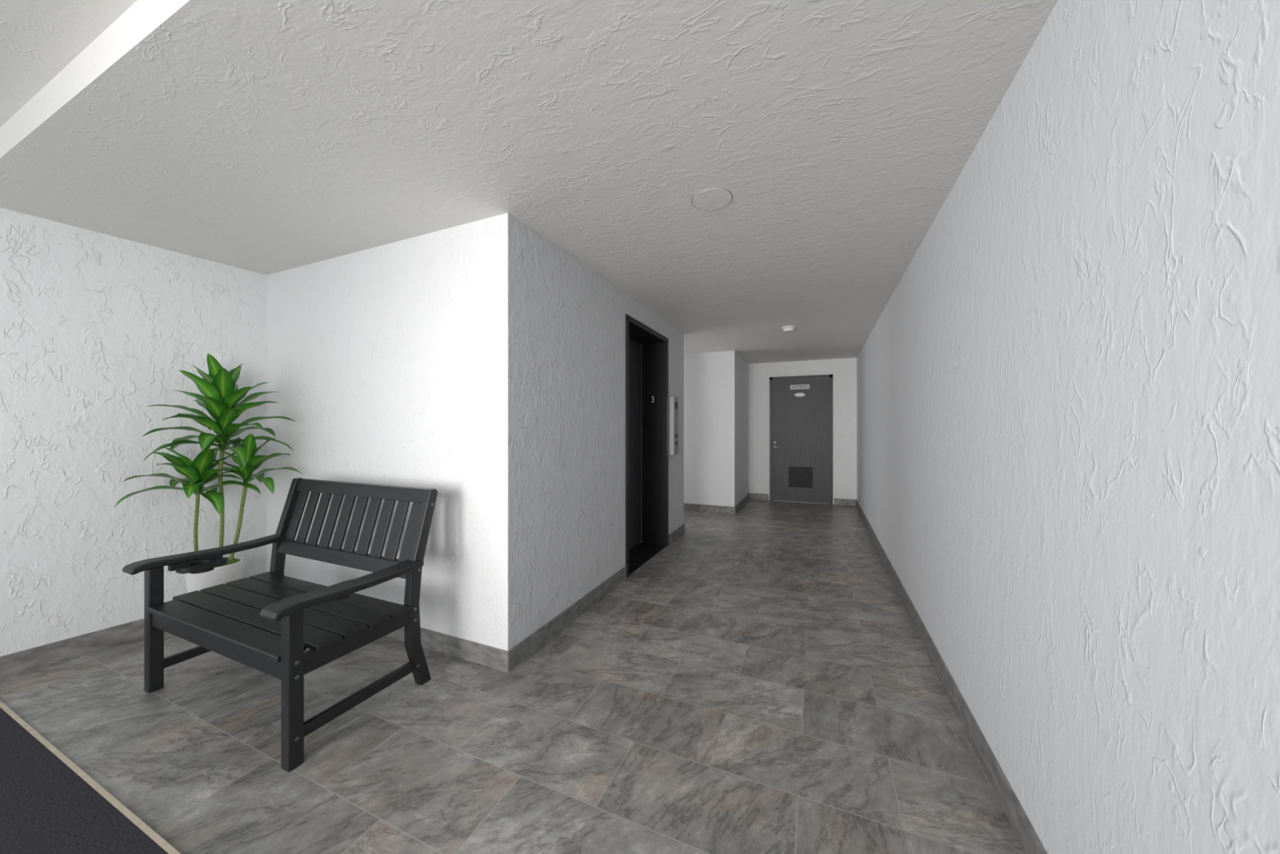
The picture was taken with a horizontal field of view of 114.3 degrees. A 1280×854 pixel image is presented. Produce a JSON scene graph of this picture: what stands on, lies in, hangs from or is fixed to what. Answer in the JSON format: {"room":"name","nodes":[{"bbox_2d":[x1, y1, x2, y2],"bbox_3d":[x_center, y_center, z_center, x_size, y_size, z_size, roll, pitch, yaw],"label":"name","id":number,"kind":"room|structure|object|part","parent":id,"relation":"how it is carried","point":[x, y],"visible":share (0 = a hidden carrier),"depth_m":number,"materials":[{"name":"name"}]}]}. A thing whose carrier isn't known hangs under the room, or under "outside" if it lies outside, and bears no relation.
{"room":"apartment building lobby","nodes":[
{"label":"apartment building lobby","id":0,"kind":"room"},
{"bbox_2d":[0,207,266,656],"bbox_3d":[-3.299,0.015,2.397,0.199,2.570,1.827,0,0,29],"label":"wall","id":1,"kind":"structure","parent":0,"point":[97,330],"depth_m":2.44,"materials":[{"name":"white paint"}]},
{"bbox_2d":[0,617,144,677],"bbox_3d":[-3.218,1.246,2.326,0.011,0.108,1.743,0,0,29],"label":"baseboard","id":2,"kind":"structure","parent":1,"relation":"attached to","point":[37,656],"depth_m":2.33,"materials":[{"name":"tile"}]},
{"bbox_2d":[168,555,226,573],"bbox_3d":[-2.284,0.722,2.151,0.127,0.051,0.200,0,0,23],"label":"cup holder","id":3,"kind":"object","parent":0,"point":[203,563],"depth_m":2.13,"materials":[{"name":"black plastic"}]},
{"bbox_2d":[185,556,243,592],"bbox_3d":[-2.687,1.080,2.613,0.262,0.440,0.262,0,0,23],"label":"pot","id":4,"kind":"object","parent":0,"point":[232,571],"depth_m":2.53,"materials":[{"name":"white ceramic"}]},
{"bbox_2d":[266,213,507,650],"bbox_3d":[-1.868,0.080,2.767,2.583,2.440,0.120,0,0,23],"label":"wall","id":5,"kind":"structure","parent":0,"point":[388,362],"depth_m":2.48,"materials":[{"name":"white paint"}]},
{"bbox_2d":[385,626,509,672],"bbox_3d":[-1.750,1.246,2.645,2.296,0.108,0.011,0,0,23],"label":"baseboard","id":6,"kind":"structure","parent":5,"relation":"attached to","point":[478,653],"depth_m":2.31,"materials":[{"name":"tile"}]},
{"bbox_2d":[0,498,1024,853],"bbox_3d":[-0.608,1.350,3.145,5.200,0.100,10.500,0,0,23],"label":"floor","id":7,"kind":"structure","parent":0,"point":[763,682],"depth_m":1.75,"materials":[{"name":"tile"}]},
{"bbox_2d":[0,706,168,853],"bbox_3d":[-1.949,1.297,-0.040,4.350,0.006,2.788,0,0,23],"label":"carpet","id":8,"kind":"object","parent":7,"relation":"on","point":[46,807],"visible":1,"depth_m":1.40,"materials":[{"name":"black carpet"}]},
{"bbox_2d":[0,700,180,853],"bbox_3d":[-1.300,1.296,1.206,4.499,0.007,0.014,0,0,23],"label":"trim","id":9,"kind":"structure","parent":7,"relation":"on","point":[131,816],"depth_m":1.49,"materials":[{"name":"metal"}]},
{"bbox_2d":[113,353,304,592],"bbox_3d":[-2.674,0.427,2.606,0.694,1.746,0.788,0,0,23],"label":"dracaena","id":10,"kind":"object","parent":7,"relation":"on","point":[221,393],"visible":0.92,"depth_m":2.57,"materials":[{"name":"green plant"}]},
{"bbox_2d":[122,477,437,772],"bbox_3d":[-1.759,0.811,2.075,1.292,0.978,0.735,0,0,23],"label":"armchair","id":11,"kind":"object","parent":7,"relation":"on","point":[265,622],"visible":1,"depth_m":2.02,"materials":[{"name":"wood"}]},
{"bbox_3d":[-2.406,0.998,2.048,0.052,0.605,0.053,0,0,23],"label":"leg","id":12,"kind":"part","parent":11,"relation":"part of","materials":[{"name":"black wood"}]},
{"bbox_3d":[-2.185,0.811,2.562,0.046,0.978,0.164,0,0,23],"label":"post","id":13,"kind":"part","parent":11,"relation":"part of","materials":[{"name":"black wood"}]},
{"bbox_3d":[-1.333,0.998,1.587,0.052,0.605,0.053,0,0,23],"label":"leg","id":14,"kind":"part","parent":11,"relation":"part of","materials":[{"name":"black wood"}]},
{"bbox_2d":[324,579,355,603],"bbox_3d":[-1.312,0.722,1.815,0.127,0.051,0.200,0,0,23],"label":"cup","id":15,"kind":"object","parent":11,"relation":"on","point":[348,595],"depth_m":1.79,"materials":[{"name":"black plastic"}]},
{"bbox_3d":[-1.664,0.720,2.295,1.128,0.070,0.054,0,0,23],"label":"rail","id":16,"kind":"part","parent":11,"relation":"part of","materials":[{"name":"black wood"}]},
{"bbox_3d":[-1.233,0.927,1.819,0.036,0.075,0.470,0,0,23],"label":"rail","id":17,"kind":"part","parent":11,"relation":"part of","materials":[{"name":"black wood"}]},
{"bbox_3d":[-1.624,0.361,2.388,1.128,0.067,0.053,0,0,23],"label":"rail","id":18,"kind":"part","parent":11,"relation":"part of","materials":[{"name":"black wood"}]},
{"bbox_3d":[-1.112,0.811,2.102,0.046,0.978,0.164,0,0,23],"label":"post","id":19,"kind":"part","parent":11,"relation":"part of","materials":[{"name":"black wood"}]},
{"bbox_2d":[0,0,1057,364],"bbox_3d":[-0.608,-1.290,3.145,5.200,0.300,10.500,0,0,23],"label":"ceiling","id":20,"kind":"structure","parent":0,"point":[266,137],"depth_m":1.58,"materials":[{"name":"white paint"}]},
{"bbox_2d":[691,186,733,210],"bbox_3d":[0.359,-1.138,2.070,0.206,0.003,0.206,0,0,23],"label":"cover plate","id":21,"kind":"object","parent":20,"relation":"attached to","point":[709,198],"depth_m":2.06,"materials":[{"name":"white plastic"}]},
{"bbox_2d":[782,325,795,332],"bbox_3d":[1.701,-1.115,4.733,0.150,0.050,0.150,0,0,23],"label":"smoke detector","id":22,"kind":"object","parent":20,"relation":"attached to","point":[788,328],"visible":1,"depth_m":4.69,"materials":[{"name":"white plastic"}]},
{"bbox_2d":[507,213,684,650],"bbox_3d":[-0.259,0.080,3.723,0.385,2.440,3.144,0,0,23],"label":"wall","id":23,"kind":"structure","parent":0,"point":[566,322],"depth_m":2.68,"materials":[{"name":"white paint"}]},
{"bbox_2d":[507,523,684,671],"bbox_3d":[-0.075,1.246,3.649,0.011,0.108,3.156,0,0,23],"label":"baseboard","id":24,"kind":"structure","parent":23,"relation":"attached to","point":[522,651],"depth_m":2.68,"materials":[{"name":"tile"}]},
{"bbox_2d":[625,313,668,578],"bbox_3d":[-0.060,0.165,4.107,0.347,2.270,1.080,0,0,23],"label":"elevator entrance","id":25,"kind":"object","parent":23,"relation":"attached to","point":[655,346],"visible":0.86,"depth_m":4.52,"materials":[{"name":"black metal"}]},
{"bbox_3d":[-0.102,0.170,4.410,0.030,2.240,0.517,0,0,23],"label":"door panel","id":26,"kind":"part","parent":25,"relation":"part of","materials":[{"name":"black metal"}]},
{"bbox_3d":[-0.066,1.296,4.110,0.335,0.008,0.980,0,0,23],"label":"door sill","id":27,"kind":"part","parent":25,"relation":"part of","materials":[{"name":"black paint"}]},
{"bbox_3d":[0.141,-0.300,4.552,0.095,0.100,0.004,0,0,23],"label":"floor number plate","id":28,"kind":"part","parent":25,"relation":"part of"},
{"bbox_2d":[668,395,678,454],"bbox_3d":[0.382,-0.015,4.641,0.068,0.650,0.170,0,0,23],"label":"panel","id":29,"kind":"object","parent":23,"relation":"attached to","point":[673,401],"depth_m":4.57,"materials":[{"name":"silver metal"}]},
{"bbox_2d":[684,351,749,506],"bbox_3d":[0.224,0.080,7.539,3.260,2.440,1.570,0,0,23],"label":"wall","id":30,"kind":"structure","parent":0,"point":[717,384],"depth_m":6.35,"materials":[{"name":"white paint"}]},
{"bbox_2d":[684,493,856,514],"bbox_3d":[0.982,1.246,7.125,4.979,0.108,1.431,0,0,23],"label":"baseboard","id":31,"kind":"structure","parent":30,"relation":"attached to","point":[694,507],"depth_m":6.45,"materials":[{"name":"tile"}]},
{"bbox_2d":[749,357,856,504],"bbox_3d":[2.774,0.080,7.216,1.780,2.440,0.150,0,0,23],"label":"wall","id":32,"kind":"structure","parent":0,"point":[843,371],"depth_m":6.99,"materials":[{"name":"white paint"}]},
{"bbox_2d":[773,377,829,503],"bbox_3d":[2.764,0.233,7.129,0.904,2.118,0.018,0,0,23],"label":"door","id":33,"kind":"structure","parent":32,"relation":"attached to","point":[801,424],"depth_m":7.11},
{"bbox_2d":[794,392,804,396],"bbox_3d":[2.752,-0.555,7.121,0.170,0.068,0.006,0,0,23],"label":"oval badge","id":34,"kind":"object","parent":33,"relation":"attached to","point":[798,394],"visible":1,"depth_m":7.12,"materials":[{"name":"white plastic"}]},
{"bbox_2d":[790,384,809,389],"bbox_3d":[2.752,-0.690,7.121,0.315,0.080,0.006,0,0,23],"label":"name sign","id":35,"kind":"object","parent":33,"relation":"attached to","point":[796,386],"visible":1,"depth_m":7.12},
{"bbox_2d":[786,464,814,489],"bbox_3d":[2.762,0.865,7.113,0.440,0.410,0.012,0,0,23],"label":"vent grille","id":36,"kind":"object","parent":33,"relation":"attached to","point":[801,468],"depth_m":7.11,"materials":[{"name":"grey metal"}]},
{"bbox_2d":[788,466,813,488],"bbox_3d":[2.762,0.869,7.112,0.390,0.338,0.010,0,0,23],"label":"louver slats","id":37,"kind":"object","parent":36,"relation":"attached to","point":[788,467],"visible":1,"depth_m":7.11,"materials":[{"name":"black paint"}]},
{"bbox_2d":[769,374,832,504],"bbox_3d":[2.762,0.210,7.123,1.012,2.180,0.030,0,0,23],"label":"frame","id":38,"kind":"object","parent":32,"relation":"attached to","point":[830,376],"visible":1,"depth_m":7.08,"materials":[{"name":"grey metal"}]},
{"bbox_2d":[856,0,1279,853],"bbox_3d":[1.637,0.015,2.126,0.150,2.570,10.400,0,0,23],"label":"wall","id":39,"kind":"structure","parent":0,"point":[1068,392],"depth_m":0.91,"materials":[{"name":"white paint"}]},
{"bbox_2d":[856,499,1047,853],"bbox_3d":[1.534,1.246,2.089,0.011,0.108,10.250,0,0,23],"label":"baseboard","id":40,"kind":"structure","parent":39,"relation":"attached to","point":[1028,840],"depth_m":1.66,"materials":[{"name":"tile"}]}
]}

